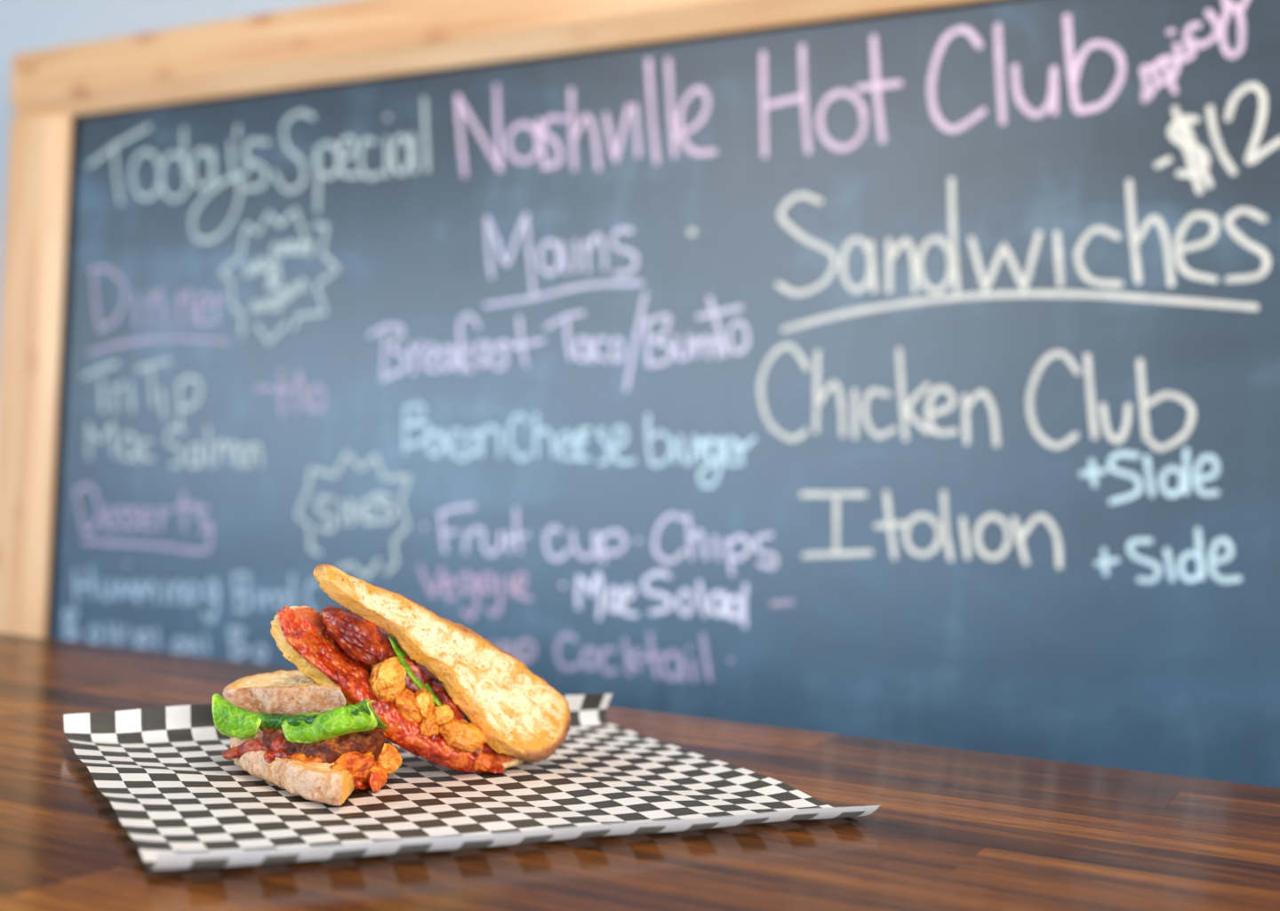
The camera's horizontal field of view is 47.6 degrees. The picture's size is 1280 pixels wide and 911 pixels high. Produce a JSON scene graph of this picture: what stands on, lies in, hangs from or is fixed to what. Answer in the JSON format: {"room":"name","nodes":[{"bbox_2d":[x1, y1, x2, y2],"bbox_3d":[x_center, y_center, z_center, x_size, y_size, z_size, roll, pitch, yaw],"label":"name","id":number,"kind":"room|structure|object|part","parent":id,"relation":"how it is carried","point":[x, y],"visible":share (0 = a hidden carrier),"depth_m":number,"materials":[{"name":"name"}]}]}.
{"room":"eatery","nodes":[
{"label":"eatery","id":0,"kind":"room"},
{"bbox_2d":[0,0,346,317],"bbox_3d":[0.360,-0.299,1.398,5.000,2.820,0.082,2,-2,28],"label":"wall","id":1,"kind":"structure","parent":0,"point":[26,26],"depth_m":1.97,"materials":[{"name":"white paint"}]},
{"bbox_2d":[0,0,1279,788],"bbox_3d":[-0.062,0.086,1.524,1.786,1.202,0.063,2,-2,28],"label":"chalkboard","id":2,"kind":"object","parent":1,"relation":"attached to","point":[898,371],"visible":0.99,"depth_m":1.46,"materials":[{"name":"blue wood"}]},
{"bbox_3d":[-0.039,-0.470,1.538,1.786,0.089,0.063,2,-2,28],"label":"frame rail","id":3,"kind":"part","parent":2,"relation":"part of","materials":[{"name":"brown wood"}]},
{"bbox_3d":[-0.471,1.071,-0.067,5.200,0.060,3.320,2,-2,28],"label":"floor","id":4,"kind":"structure","parent":0,"visible":0},
{"bbox_2d":[0,632,1279,910],"bbox_3d":[-0.128,0.610,0.542,2.100,0.920,0.782,2,-2,28],"label":"table","id":5,"kind":"object","parent":4,"relation":"on","point":[951,829],"visible":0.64,"depth_m":0.59,"materials":[{"name":"brown wood"}]},
{"bbox_2d":[64,693,879,870],"bbox_3d":[-0.095,0.143,0.687,0.304,0.022,0.282,3,-2,-28],"label":"paper","id":6,"kind":"object","parent":5,"relation":"on","point":[164,772],"visible":0.69,"depth_m":0.65,"materials":[{"name":"white paper"}]},
{"bbox_2d":[211,670,402,805],"bbox_3d":[-0.157,0.127,0.688,0.092,0.046,0.148,2,-1,0],"label":"sandwich half","id":7,"kind":"object","parent":6,"relation":"on","point":[293,732],"visible":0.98,"depth_m":0.66,"materials":[{"name":"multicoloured food"}]},
{"bbox_2d":[270,564,570,773],"bbox_3d":[-0.104,0.103,0.713,0.151,0.100,0.054,3,-2,-20],"label":"sandwich half","id":8,"kind":"object","parent":6,"relation":"on","point":[446,695],"visible":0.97,"depth_m":0.69,"materials":[{"name":"brown food"}]}
]}

